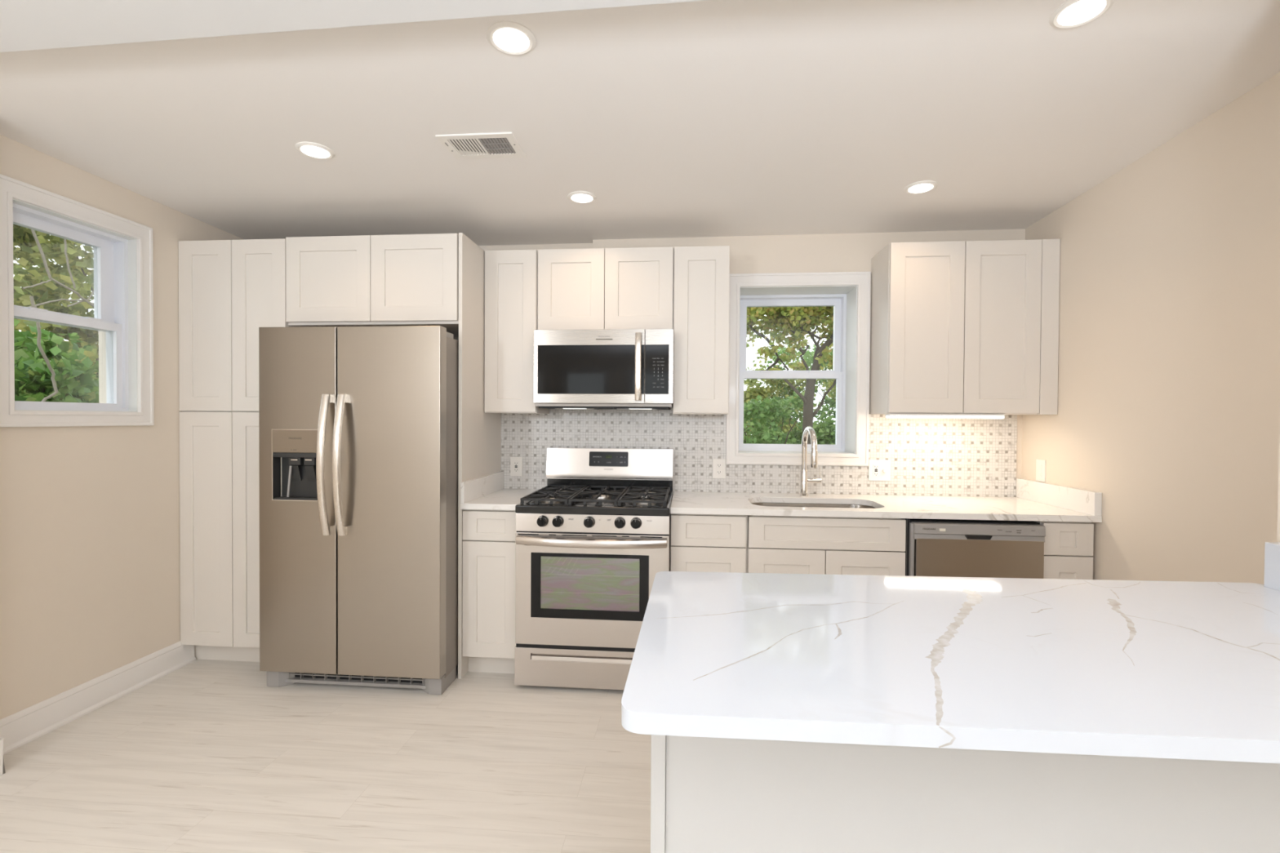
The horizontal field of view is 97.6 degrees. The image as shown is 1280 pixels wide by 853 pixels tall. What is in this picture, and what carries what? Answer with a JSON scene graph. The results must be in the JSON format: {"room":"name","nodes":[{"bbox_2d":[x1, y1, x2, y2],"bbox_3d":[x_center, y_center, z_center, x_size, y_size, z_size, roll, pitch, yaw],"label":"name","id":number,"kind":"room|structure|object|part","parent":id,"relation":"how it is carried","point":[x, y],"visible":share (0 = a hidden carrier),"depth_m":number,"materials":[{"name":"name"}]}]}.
{"room":"kitchen","nodes":[
{"label":"kitchen","id":0,"kind":"room"},
{"bbox_2d":[0,134,242,719],"bbox_3d":[-2.568,-0.008,3.005,0.203,2.692,1.930,0,1,5],"label":"wall","id":1,"kind":"structure","parent":0,"point":[90,573],"depth_m":2.56,"materials":[{"name":"beige paint"}]},
{"bbox_2d":[0,173,154,426],"bbox_3d":[-2.561,-0.498,2.506,0.161,0.993,0.660,0,1,5],"label":"window","id":2,"kind":"structure","parent":1,"relation":"in","point":[117,251],"depth_m":2.63,"materials":[{"name":"white plastic"}]},
{"bbox_3d":[-2.612,-0.679,2.508,0.036,0.439,0.478,0,1,5],"label":"sash","id":3,"kind":"part","parent":2,"relation":"part of","materials":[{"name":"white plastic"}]},
{"bbox_3d":[-2.575,-0.284,2.502,0.002,0.350,0.437,0,1,5],"label":"pane","id":4,"kind":"part","parent":2,"relation":"part of","materials":[{"name":"clear glass"}]},
{"bbox_3d":[-2.574,-0.293,2.509,0.036,0.409,0.478,0,1,5],"label":"sash","id":5,"kind":"part","parent":2,"relation":"part of","materials":[{"name":"white plastic"}]},
{"bbox_3d":[-2.615,-0.682,2.482,0.002,0.345,0.401,0,1,5],"label":"pane","id":6,"kind":"part","parent":2,"relation":"part of","materials":[{"name":"clear glass"}]},
{"bbox_2d":[0,640,195,776],"bbox_3d":[-2.680,1.266,-0.438,0.172,0.133,7.058,0,1,5],"label":"baseboard","id":7,"kind":"structure","parent":1,"relation":"attached to","point":[18,729],"depth_m":2.53,"materials":[{"name":"white paint"}]},
{"bbox_2d":[0,659,651,852],"bbox_3d":[-0.423,1.396,-0.295,5.334,0.102,8.179,0,1,5],"label":"floor","id":8,"kind":"structure","parent":0,"point":[205,756],"depth_m":2.12,"materials":[{"name":"beige wood"}]},
{"bbox_2d":[177,238,292,662],"bbox_3d":[-2.139,0.147,3.275,0.606,2.278,0.607,0,1,5],"label":"pantry cabinet","id":9,"kind":"object","parent":8,"relation":"on","point":[228,290],"visible":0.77,"depth_m":2.98,"materials":[{"name":"beige paint"}]},
{"bbox_3d":[-2.310,-0.535,2.985,0.300,0.904,0.019,0,1,5],"label":"door","id":10,"kind":"part","parent":9,"relation":"part of","materials":[{"name":"beige paint"}]},
{"bbox_3d":[-2.317,0.548,3.000,0.300,1.252,0.019,0,1,5],"label":"door","id":11,"kind":"part","parent":9,"relation":"part of","materials":[{"name":"beige paint"}]},
{"bbox_3d":[-2.015,0.550,2.974,0.300,1.252,0.019,0,1,5],"label":"door","id":12,"kind":"part","parent":9,"relation":"part of","materials":[{"name":"beige paint"}]},
{"bbox_3d":[-2.008,-0.533,2.960,0.300,0.904,0.019,0,1,5],"label":"door","id":13,"kind":"part","parent":9,"relation":"part of","materials":[{"name":"beige paint"}]},
{"bbox_2d":[258,325,458,694],"bbox_3d":[-1.376,0.403,3.049,0.917,1.778,0.863,0,1,5],"label":"refrigerator","id":14,"kind":"object","parent":8,"relation":"on","point":[358,426],"visible":1,"depth_m":2.70,"materials":[{"name":"silver metal"}]},
{"bbox_3d":[-1.791,1.251,2.866,0.117,0.082,0.174,0,1,5],"label":"leg","id":15,"kind":"part","parent":14,"relation":"part of","materials":[{"name":"grey plastic"}]},
{"bbox_3d":[-1.663,0.187,2.718,0.260,0.348,0.003,0,1,5],"label":"dispenser trim","id":16,"kind":"part","parent":14,"relation":"part of","materials":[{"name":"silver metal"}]},
{"bbox_3d":[-1.662,0.072,2.716,0.254,0.111,0.004,0,1,5],"label":"dispenser panel","id":17,"kind":"part","parent":14,"relation":"part of","materials":[{"name":"brown"}]},
{"bbox_3d":[-1.662,0.359,2.756,0.396,1.685,0.070,0,1,5],"label":"freezer door","id":18,"kind":"part","parent":14,"relation":"part of","materials":[{"name":"silver metal"}]},
{"bbox_3d":[-1.503,0.183,2.665,0.037,0.676,0.082,0,1,5],"label":"handle","id":19,"kind":"part","parent":14,"relation":"part of","materials":[{"name":"silver metal"}]},
{"bbox_3d":[-1.424,0.184,2.659,0.037,0.676,0.082,0,1,5],"label":"handle","id":20,"kind":"part","parent":14,"relation":"part of","materials":[{"name":"silver metal"}]},
{"bbox_3d":[-1.202,0.363,2.717,0.514,1.685,0.070,0,1,5],"label":"fresh food door","id":21,"kind":"part","parent":14,"relation":"part of","materials":[{"name":"silver metal"}]},
{"bbox_3d":[-1.011,1.257,2.800,0.117,0.082,0.174,0,1,5],"label":"leg","id":22,"kind":"part","parent":14,"relation":"part of","materials":[{"name":"grey plastic"}]},
{"bbox_2d":[285,232,501,679],"bbox_3d":[-1.360,0.149,3.209,0.954,2.286,0.607,0,1,5],"label":"upper cabinet","id":23,"kind":"object","parent":8,"relation":"on","point":[431,279],"visible":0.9,"depth_m":2.90,"materials":[{"name":"beige paint"}]},
{"bbox_3d":[-1.623,-0.769,2.924,0.462,0.442,0.019,0,1,5],"label":"door","id":24,"kind":"part","parent":23,"relation":"part of","materials":[{"name":"beige paint"}]},
{"bbox_3d":[-1.161,-0.765,2.885,0.460,0.442,0.019,0,1,5],"label":"door","id":25,"kind":"part","parent":23,"relation":"part of","materials":[{"name":"beige paint"}]},
{"bbox_3d":[-0.895,0.152,3.169,0.019,2.286,0.607,0,1,5],"label":"panel","id":26,"kind":"part","parent":23,"relation":"part of","materials":[{"name":"beige paint"}]},
{"bbox_2d":[462,509,516,673],"bbox_3d":[-0.738,0.858,3.161,0.303,0.876,0.599,0,1,5],"label":"base cabinet","id":27,"kind":"object","parent":8,"relation":"on","point":[489,536],"visible":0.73,"depth_m":2.87,"materials":[{"name":"beige paint"}]},
{"bbox_3d":[-0.760,0.508,2.867,0.298,0.149,0.019,0,1,5],"label":"drawer","id":28,"kind":"part","parent":27,"relation":"part of","materials":[{"name":"beige paint"}]},
{"bbox_2d":[460,471,539,510],"bbox_3d":[-0.736,0.351,3.144,0.304,0.136,0.624,0,1,5],"label":"countertop","id":29,"kind":"structure","parent":27,"relation":"on","point":[487,492],"depth_m":3.01,"materials":[{"name":"white stone"}]},
{"bbox_2d":[514,447,673,689],"bbox_3d":[-0.212,0.718,3.034,0.763,1.165,0.730,0,1,5],"label":"gas range","id":30,"kind":"object","parent":8,"relation":"on","point":[592,543],"visible":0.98,"depth_m":2.75,"materials":[{"name":"silver metal"}]},
{"bbox_3d":[-0.478,0.464,2.730,0.055,0.055,0.041,0,1,5],"label":"knob","id":31,"kind":"part","parent":30,"relation":"part of","materials":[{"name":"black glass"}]},
{"bbox_3d":[-0.403,0.465,2.723,0.055,0.055,0.041,0,1,5],"label":"knob","id":32,"kind":"part","parent":30,"relation":"part of","materials":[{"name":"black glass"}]},
{"bbox_3d":[-0.239,1.188,2.764,0.763,0.188,0.051,0,1,5],"label":"drawer","id":33,"kind":"part","parent":30,"relation":"part of","materials":[{"name":"silver metal"}]},
{"bbox_3d":[-0.240,1.142,2.747,0.594,0.021,0.015,0,1,5],"label":"handle","id":34,"kind":"part","parent":30,"relation":"part of","materials":[{"name":"silver metal"}]},
{"bbox_3d":[-0.248,0.466,2.710,0.055,0.055,0.041,0,1,5],"label":"knob","id":35,"kind":"part","parent":30,"relation":"part of","materials":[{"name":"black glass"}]},
{"bbox_3d":[-0.239,0.560,2.700,0.737,0.046,0.065,0,1,5],"label":"handle","id":36,"kind":"part","parent":30,"relation":"part of","materials":[{"name":"silver metal"}]},
{"bbox_3d":[-0.236,0.800,2.759,0.757,0.551,0.050,0,1,5],"label":"oven door","id":37,"kind":"part","parent":30,"relation":"part of","materials":[{"name":"silver metal"}]},
{"bbox_3d":[-0.234,0.473,2.755,0.758,0.088,0.054,0,1,5],"label":"control panel","id":38,"kind":"part","parent":30,"relation":"part of","materials":[{"name":"silver metal"}]},
{"bbox_2d":[515,489,672,516],"bbox_3d":[-0.210,0.405,3.038,0.760,0.043,0.632,0,1,5],"label":"cooktop","id":39,"kind":"object","parent":30,"relation":"in","point":[528,508],"depth_m":2.75,"materials":[{"name":"black metal"}]},
{"bbox_3d":[-0.208,0.377,3.054,0.109,0.018,0.109,0,1,5],"label":"burner","id":40,"kind":"part","parent":30,"relation":"part of","materials":[{"name":"silver metal"}]},
{"bbox_3d":[-0.183,0.350,3.350,0.755,0.066,0.008,0,1,5],"label":"backguard panel","id":41,"kind":"part","parent":30,"relation":"part of","materials":[{"name":"black metal"}]},
{"bbox_3d":[-0.099,0.467,2.698,0.055,0.055,0.041,0,1,5],"label":"knob","id":42,"kind":"part","parent":30,"relation":"part of","materials":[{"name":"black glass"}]},
{"bbox_3d":[-0.020,0.467,2.691,0.055,0.055,0.041,0,1,5],"label":"knob","id":43,"kind":"part","parent":30,"relation":"part of","materials":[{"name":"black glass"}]},
{"bbox_3d":[0.022,0.380,2.887,0.124,0.018,0.124,0,1,5],"label":"burner","id":44,"kind":"part","parent":30,"relation":"part of","materials":[{"name":"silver metal"}]},
{"bbox_2d":[670,513,747,573],"bbox_3d":[0.363,0.866,3.068,0.380,0.876,0.599,0,1,5],"label":"base cabinet","id":45,"kind":"object","parent":8,"relation":"on","point":[699,543],"visible":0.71,"depth_m":2.77,"materials":[{"name":"beige paint"}]},
{"bbox_3d":[0.338,0.517,2.774,0.368,0.151,0.019,0,1,5],"label":"drawer","id":46,"kind":"part","parent":45,"relation":"part of","materials":[{"name":"beige paint"}]},
{"bbox_3d":[0.336,0.894,2.779,0.368,0.593,0.019,0,1,5],"label":"door","id":47,"kind":"part","parent":45,"relation":"part of","materials":[{"name":"beige paint"}]},
{"bbox_2d":[746,515,906,576],"bbox_3d":[0.926,0.870,3.021,0.749,0.877,0.600,0,1,5],"label":"base cabinet","id":48,"kind":"object","parent":8,"relation":"on","point":[883,540],"visible":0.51,"depth_m":2.72,"materials":[{"name":"beige paint"}]},
{"bbox_3d":[0.715,0.897,2.747,0.367,0.593,0.019,0,1,5],"label":"door","id":49,"kind":"part","parent":48,"relation":"part of","materials":[{"name":"beige paint"}]},
{"bbox_3d":[0.904,0.521,2.726,0.743,0.151,0.019,0,1,5],"label":"drawer","id":50,"kind":"part","parent":48,"relation":"part of","materials":[{"name":"beige paint"}]},
{"bbox_3d":[1.087,0.900,2.716,0.372,0.593,0.019,0,1,5],"label":"door","id":51,"kind":"part","parent":48,"relation":"part of","materials":[{"name":"beige paint"}]},
{"bbox_2d":[670,478,1102,522],"bbox_3d":[1.168,0.363,2.982,1.992,0.138,0.624,0,1,5],"label":"countertop","id":52,"kind":"structure","parent":48,"relation":"on","point":[1034,500],"depth_m":2.80,"materials":[{"name":"white stone"}]},
{"bbox_2d":[799,426,821,497],"bbox_3d":[0.963,0.199,3.099,0.121,0.400,0.244,0,1,5],"label":"kitchen faucet","id":53,"kind":"object","parent":52,"relation":"on","point":[804,480],"visible":1,"depth_m":3.18,"materials":[{"name":"silver metal"}]},
{"bbox_3d":[0.935,0.126,3.096,0.032,0.255,0.230,0,1,2],"label":"spout","id":54,"kind":"part","parent":53,"relation":"part of","materials":[{"name":"silver metal"}]},
{"bbox_3d":[0.992,0.276,3.193,0.076,0.094,0.030,0,1,5],"label":"lever","id":55,"kind":"part","parent":53,"relation":"part of","materials":[{"name":"silver metal"}]},
{"bbox_2d":[751,502,876,551],"bbox_3d":[0.916,0.541,2.961,0.714,0.216,0.381,0,1,5],"label":"sink","id":56,"kind":"object","parent":52,"relation":"in","point":[773,504],"visible":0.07,"depth_m":3.12,"materials":[{"name":"silver metal"}]},
{"bbox_2d":[650,734,1279,852],"bbox_3d":[0.833,0.890,1.246,1.590,0.883,0.518,0,1,5],"label":"base cabinet","id":57,"kind":"object","parent":8,"relation":"on","point":[708,794],"visible":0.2,"depth_m":1.01,"materials":[{"name":"grey paint"}]},
{"bbox_3d":[0.054,0.885,1.312,0.027,0.883,0.518,0,1,5],"label":"panel","id":58,"kind":"part","parent":57,"relation":"part of","materials":[{"name":"grey paint"}]},
{"bbox_2d":[621,542,1279,763],"bbox_3d":[0.823,0.375,1.158,1.645,0.148,0.820,0,1,5],"label":"countertop","id":59,"kind":"structure","parent":57,"relation":"on","point":[1139,668],"depth_m":0.99,"materials":[{"name":"white stone"}]},
{"bbox_2d":[904,518,1045,578],"bbox_3d":[1.602,0.875,2.931,0.611,0.871,0.606,0,1,5],"label":"dishwasher","id":60,"kind":"object","parent":8,"relation":"on","point":[943,548],"visible":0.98,"depth_m":2.63,"materials":[{"name":"silver metal"}]},
{"bbox_3d":[1.291,0.840,2.691,0.030,0.798,0.036,0,1,5],"label":"trim","id":61,"kind":"part","parent":60,"relation":"part of","materials":[{"name":"grey plastic"}]},
{"bbox_2d":[904,518,1039,524],"bbox_3d":[1.613,0.837,2.953,0.589,0.775,0.561,0,1,5],"label":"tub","id":62,"kind":"object","parent":60,"relation":"in","point":[908,521],"depth_m":2.68,"materials":[{"name":"black metal"}]},
{"bbox_3d":[1.590,0.521,2.632,0.121,0.018,0.008,0,1,5],"label":"pocket handle","id":63,"kind":"part","parent":60,"relation":"part of","materials":[{"name":"black plastic"}]},
{"bbox_3d":[1.594,0.498,2.646,0.586,0.076,0.044,0,1,5],"label":"control panel","id":64,"kind":"part","parent":60,"relation":"part of","materials":[{"name":"grey plastic"}]},
{"bbox_3d":[1.594,0.871,2.653,0.573,0.679,0.039,0,1,5],"label":"door","id":65,"kind":"part","parent":60,"relation":"part of","materials":[{"name":"silver metal"}]},
{"bbox_2d":[1033,520,1093,579],"bbox_3d":[2.030,0.878,2.927,0.230,0.876,0.599,0,1,5],"label":"base cabinet","id":66,"kind":"object","parent":8,"relation":"on","point":[1068,545],"visible":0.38,"depth_m":2.63,"materials":[{"name":"beige paint"}]},
{"bbox_3d":[2.006,0.529,2.633,0.222,0.150,0.019,0,1,5],"label":"drawer","id":67,"kind":"part","parent":66,"relation":"part of","materials":[{"name":"beige paint"}]},
{"bbox_3d":[2.005,0.757,2.636,0.222,0.293,0.019,0,1,5],"label":"drawer","id":68,"kind":"part","parent":66,"relation":"part of","materials":[{"name":"beige paint"}]},
{"bbox_2d":[0,0,1279,245],"bbox_3d":[-0.430,-1.194,-0.302,4.928,0.246,8.128,0,1,5],"label":"ceiling","id":69,"kind":"structure","parent":0,"point":[707,117],"depth_m":2.07,"materials":[{"name":"white paint"}]},
{"bbox_2d":[294,141,334,159],"bbox_3d":[-1.354,-1.151,2.337,0.145,0.015,0.145,0,1,5],"label":"recessed light","id":70,"kind":"object","parent":69,"relation":"in","point":[315,150],"visible":1,"depth_m":2.32,"materials":[{"name":"white plastic"}]},
{"bbox_2d":[0,0,705,52],"bbox_3d":[-0.372,-1.196,1.384,4.079,0.197,0.322,0,1,5],"label":"ceiling beam","id":71,"kind":"structure","parent":69,"relation":"attached to","point":[24,24],"depth_m":1.50,"materials":[{"name":"white paint"}]},
{"bbox_2d":[435,132,526,159],"bbox_3d":[-0.646,-1.149,2.300,0.310,0.009,0.201,0,1,5],"label":"ceiling vent","id":72,"kind":"object","parent":69,"relation":"in","point":[495,144],"visible":1,"depth_m":2.29,"materials":[{"name":"white plastic"}]},
{"bbox_2d":[486,20,536,54],"bbox_3d":[-0.384,-1.158,1.672,0.145,0.015,0.145,0,1,5],"label":"recessed light","id":73,"kind":"object","parent":69,"relation":"in","point":[511,37],"visible":1,"depth_m":1.66,"materials":[{"name":"white plastic"}]},
{"bbox_2d":[567,191,596,203],"bbox_3d":[-0.289,-1.144,2.794,0.145,0.015,0.145,0,1,5],"label":"recessed light","id":74,"kind":"object","parent":69,"relation":"in","point":[579,197],"visible":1,"depth_m":2.78,"materials":[{"name":"white plastic"}]},
{"bbox_2d":[903,180,937,194],"bbox_3d":[1.337,-1.140,2.670,0.145,0.015,0.145,0,1,5],"label":"recessed light","id":75,"kind":"object","parent":69,"relation":"in","point":[923,186],"visible":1,"depth_m":2.65,"materials":[{"name":"white plastic"}]},
{"bbox_2d":[1048,0,1115,28],"bbox_3d":[1.228,-1.159,1.559,0.145,0.015,0.145,0,1,5],"label":"recessed light","id":76,"kind":"object","parent":69,"relation":"in","point":[1072,13],"visible":1,"depth_m":1.56,"materials":[{"name":"white plastic"}]},
{"bbox_2d":[478,228,1025,497],"bbox_3d":[-0.061,-0.001,3.557,5.029,2.692,0.305,0,1,5],"label":"wall","id":77,"kind":"structure","parent":0,"point":[829,252],"depth_m":3.30,"materials":[{"name":"beige paint"}]},
{"bbox_2d":[484,249,549,413],"bbox_3d":[-0.717,-0.534,3.296,0.303,0.914,0.307,0,1,5],"label":"upper cabinet","id":78,"kind":"object","parent":77,"relation":"attached to","point":[511,276],"visible":0.93,"depth_m":3.15,"materials":[{"name":"beige paint"}]},
{"bbox_2d":[537,246,674,329],"bbox_3d":[-0.184,-0.759,3.248,0.760,0.457,0.307,0,1,5],"label":"upper cabinet","id":79,"kind":"object","parent":77,"relation":"attached to","point":[626,287],"visible":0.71,"depth_m":3.10,"materials":[{"name":"beige paint"}]},
{"bbox_3d":[-0.383,-0.761,3.120,0.373,0.450,0.019,0,1,5],"label":"door","id":80,"kind":"part","parent":79,"relation":"part of","materials":[{"name":"beige paint"}]},
{"bbox_2d":[533,328,673,409],"bbox_3d":[-0.188,-0.311,3.186,0.762,0.429,0.418,0,1,5],"label":"microwave","id":81,"kind":"object","parent":79,"relation":"attached to","point":[605,369],"visible":1,"depth_m":3.02,"materials":[{"name":"silver metal"}]},
{"bbox_3d":[-0.189,-0.104,3.225,0.719,0.014,0.315,0,1,5],"label":"plate","id":82,"kind":"part","parent":81,"relation":"part of","materials":[{"name":"black"}]},
{"bbox_3d":[-0.009,-0.319,2.980,0.034,0.361,0.039,0,1,5],"label":"handle","id":83,"kind":"part","parent":81,"relation":"part of","materials":[{"name":"silver metal"}]},
{"bbox_3d":[0.104,-0.322,3.010,0.151,0.396,0.041,0,1,5],"label":"control panel","id":84,"kind":"part","parent":81,"relation":"part of","materials":[{"name":"silver metal"}]},
{"bbox_3d":[-0.008,-0.758,3.088,0.374,0.450,0.019,0,1,5],"label":"door","id":85,"kind":"part","parent":79,"relation":"part of","materials":[{"name":"beige paint"}]},
{"bbox_2d":[672,245,729,414],"bbox_3d":[0.346,-0.527,3.205,0.303,0.914,0.307,0,1,5],"label":"upper cabinet","id":86,"kind":"object","parent":77,"relation":"attached to","point":[701,274],"visible":1,"depth_m":3.06,"materials":[{"name":"beige paint"}]},
{"bbox_2d":[501,408,1017,497],"bbox_3d":[0.649,0.140,3.341,3.028,0.509,0.008,0,1,5],"label":"tile backsplash","id":87,"kind":"structure","parent":77,"relation":"attached to","point":[927,456],"depth_m":3.32,"materials":[{"name":"tile"}]},
{"bbox_2d":[510,457,522,475],"bbox_3d":[-0.762,0.247,3.454,0.076,0.117,0.009,0,1,5],"label":"wall outlet","id":88,"kind":"object","parent":87,"relation":"attached to","point":[516,463],"visible":1,"depth_m":3.45,"materials":[{"name":"white plastic"}]},
{"bbox_2d":[513,461,519,471],"bbox_3d":[-0.762,0.247,3.452,0.033,0.067,0.003,0,1,5],"label":"receptacle","id":89,"kind":"object","parent":88,"relation":"attached to","point":[516,464],"depth_m":3.45,"materials":[{"name":"white plastic"}]},
{"bbox_2d":[712,458,725,478],"bbox_3d":[0.473,0.252,3.349,0.076,0.117,0.009,0,1,5],"label":"wall outlet","id":90,"kind":"object","parent":87,"relation":"attached to","point":[718,464],"visible":1,"depth_m":3.35,"materials":[{"name":"white plastic"}]},
{"bbox_2d":[715,462,721,474],"bbox_3d":[0.473,0.252,3.347,0.033,0.067,0.003,0,1,5],"label":"receptacle","id":91,"kind":"object","parent":90,"relation":"attached to","point":[718,465],"depth_m":3.35,"materials":[{"name":"white plastic"}]},
{"bbox_2d":[868,459,890,480],"bbox_3d":[1.399,0.256,3.264,0.124,0.122,0.022,0,1,5],"label":"outlet switch plate","id":92,"kind":"object","parent":87,"relation":"attached to","point":[878,469],"visible":1,"depth_m":3.27,"materials":[{"name":"white plastic"}]},
{"bbox_2d":[872,464,879,475],"bbox_3d":[1.377,0.256,3.270,0.033,0.067,0.003,0,1,5],"label":"receptacle","id":93,"kind":"object","parent":92,"relation":"attached to","point":[875,467],"depth_m":3.27,"materials":[{"name":"white plastic"}]},
{"bbox_2d":[725,271,871,466],"bbox_3d":[0.940,-0.340,3.455,0.823,1.130,0.329,0,1,5],"label":"window","id":94,"kind":"structure","parent":77,"relation":"in","point":[848,292],"depth_m":3.33,"materials":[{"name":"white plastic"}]},
{"bbox_3d":[0.953,-0.557,3.588,0.640,0.505,0.036,0,1,5],"label":"sash","id":95,"kind":"part","parent":94,"relation":"part of","materials":[{"name":"white plastic"}]},
{"bbox_3d":[0.947,-0.102,3.554,0.640,0.480,0.036,0,1,5],"label":"sash","id":96,"kind":"part","parent":94,"relation":"part of","materials":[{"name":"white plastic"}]},
{"bbox_2d":[869,239,1060,414],"bbox_3d":[1.757,-0.520,3.086,0.848,0.907,0.307,0,1,5],"label":"upper cabinet","id":97,"kind":"object","parent":77,"relation":"attached to","point":[957,326],"visible":0.99,"depth_m":2.94,"materials":[{"name":"beige paint"}]},
{"bbox_3d":[1.512,-0.523,2.962,0.376,0.899,0.019,0,1,5],"label":"door","id":98,"kind":"part","parent":97,"relation":"part of","materials":[{"name":"beige paint"}]},
{"bbox_2d":[884,413,1004,418],"bbox_3d":[1.619,-0.055,2.987,0.584,0.021,0.072,0,1,5],"label":"strip light","id":99,"kind":"object","parent":97,"relation":"attached to","point":[888,415],"visible":0.97,"depth_m":2.95,"materials":[{"name":"white plastic"}]},
{"bbox_2d":[886,415,1004,418],"bbox_3d":[1.619,-0.051,2.986,0.574,0.013,0.070,0,1,5],"label":"diffuser","id":100,"kind":"object","parent":99,"relation":"attached to","point":[887,416],"depth_m":2.95,"materials":[{"name":"white plastic"}]},
{"bbox_3d":[1.891,-0.520,2.930,0.376,0.899,0.019,0,1,5],"label":"door","id":101,"kind":"part","parent":97,"relation":"part of","materials":[{"name":"beige paint"}]},
{"bbox_2d":[1021,71,1279,584],"bbox_3d":[1.789,0.067,-0.577,0.566,2.692,7.620,0,1,5],"label":"wall","id":102,"kind":"structure","parent":0,"point":[1168,407],"depth_m":2.19,"materials":[{"name":"beige paint"}]},
{"bbox_2d":[1035,459,1045,482],"bbox_3d":[2.170,0.239,3.036,0.010,0.117,0.076,0,1,5],"label":"wall outlet","id":103,"kind":"object","parent":102,"relation":"attached to","point":[1040,464],"visible":1,"depth_m":3.03,"materials":[{"name":"white plastic"}]},
{"bbox_2d":[1037,464,1042,476],"bbox_3d":[2.167,0.239,3.037,0.004,0.067,0.033,0,1,5],"label":"receptacle","id":104,"kind":"object","parent":103,"relation":"attached to","point":[1039,466],"depth_m":3.03,"materials":[{"name":"white plastic"}]},
{"label":"outside","id":105,"kind":"structure","parent":0,"visible":0},
{"bbox_3d":[2.198,1.913,9.610,40.640,0.152,48.260,0,1,5],"label":"ground","id":106,"kind":"structure","parent":105,"visible":0},
{"bbox_2d":[29,296,57,401],"bbox_3d":[-3.531,0.565,3.264,0.030,2.645,0.253,0,1,5],"label":"trunk","id":107,"kind":"object","parent":106,"relation":"on","point":[32,300],"visible":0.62,"depth_m":3.31,"materials":[{"name":"brown"}]},
{"bbox_2d":[22,229,98,333],"bbox_3d":[-3.615,-1.138,3.467,0.203,1.271,0.590,0,1,5],"label":"branch","id":108,"kind":"object","parent":107,"relation":"attached to","point":[83,300],"visible":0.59,"depth_m":3.44,"materials":[{"name":"brown"}]},
{"bbox_2d":[13,223,98,375],"bbox_3d":[-7.500,-0.950,5.581,2.364,5.602,3.991,0,1,5],"label":"tree","id":109,"kind":"object","parent":106,"relation":"on","point":[21,277],"visible":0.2,"depth_m":6.70,"materials":[{"name":"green plant"}]},
{"bbox_2d":[13,226,98,374],"bbox_3d":[-7.693,-1.005,8.342,2.146,5.613,3.300,0,1,5],"label":"tree","id":110,"kind":"object","parent":106,"relation":"on","point":[91,336],"visible":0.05,"depth_m":7.42,"materials":[{"name":"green plant"}]},
{"bbox_3d":[-7.399,-0.499,8.183,1.158,4.621,1.690,0,1,-36],"label":"stem","id":111,"kind":"part","parent":110,"relation":"part of","materials":[{"name":"brown plant"}]},
{"bbox_2d":[13,346,98,403],"bbox_3d":[-5.633,0.506,4.676,1.453,2.725,2.520,0,1,5],"label":"shrub","id":112,"kind":"object","parent":106,"relation":"on","point":[73,384],"visible":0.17,"depth_m":5.01,"materials":[{"name":"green plant"}]},
{"bbox_2d":[13,319,98,403],"bbox_3d":[-5.880,0.388,6.187,1.739,2.928,2.702,0,1,5],"label":"shrub","id":113,"kind":"object","parent":106,"relation":"on","point":[25,340],"visible":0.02,"depth_m":5.54,"materials":[{"name":"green plant"}]},
{"bbox_2d":[743,393,799,444],"bbox_3d":[1.817,0.638,9.232,1.858,2.437,1.449,0,1,5],"label":"shrub","id":114,"kind":"object","parent":106,"relation":"on","point":[775,406],"visible":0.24,"depth_m":9.05,"materials":[{"name":"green plant"}]},
{"bbox_3d":[2.130,0.852,9.284,1.011,2.011,0.739,1,1,23],"label":"stem","id":115,"kind":"part","parent":114,"relation":"part of","materials":[{"name":"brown plant"}]},
{"bbox_2d":[743,360,819,439],"bbox_3d":[2.440,0.106,13.457,3.873,3.400,2.589,0,1,5],"label":"tree","id":116,"kind":"object","parent":106,"relation":"on","point":[751,393],"visible":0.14,"depth_m":13.34,"materials":[{"name":"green plant"}]},
{"bbox_2d":[743,387,835,444],"bbox_3d":[2.950,0.566,9.774,2.364,2.588,1.449,0,1,5],"label":"shrub","id":117,"kind":"object","parent":106,"relation":"on","point":[825,430],"visible":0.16,"depth_m":9.84,"materials":[{"name":"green plant"}]},
{"bbox_2d":[746,306,835,444],"bbox_3d":[2.781,-1.254,8.062,3.766,6.246,3.406,0,1,8],"label":"tree","id":118,"kind":"object","parent":106,"relation":"on","point":[797,322],"visible":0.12,"depth_m":8.23,"materials":[{"name":"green plant"}]},
{"bbox_3d":[2.776,-2.501,8.036,3.805,3.753,3.376,0,1,5],"label":"crown","id":119,"kind":"part","parent":118,"relation":"part of","materials":[{"name":"green plant"}]},
{"bbox_2d":[755,340,835,433],"bbox_3d":[4.936,-0.211,13.960,4.074,4.031,2.628,0,1,5],"label":"tree","id":120,"kind":"object","parent":106,"relation":"on","point":[810,355],"visible":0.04,"depth_m":13.85,"materials":[{"name":"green plant"}]},
{"bbox_3d":[4.909,0.197,13.978,0.961,3.214,0.672,0,1,5],"label":"stem","id":121,"kind":"part","parent":120,"relation":"part of","materials":[{"name":"brown plant"}]},
{"bbox_2d":[818,364,835,404],"bbox_3d":[3.790,0.373,9.460,1.871,2.972,1.256,0,1,5],"label":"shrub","id":122,"kind":"object","parent":106,"relation":"on","point":[829,384],"visible":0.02,"depth_m":9.42,"materials":[{"name":"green plant"}]}
]}

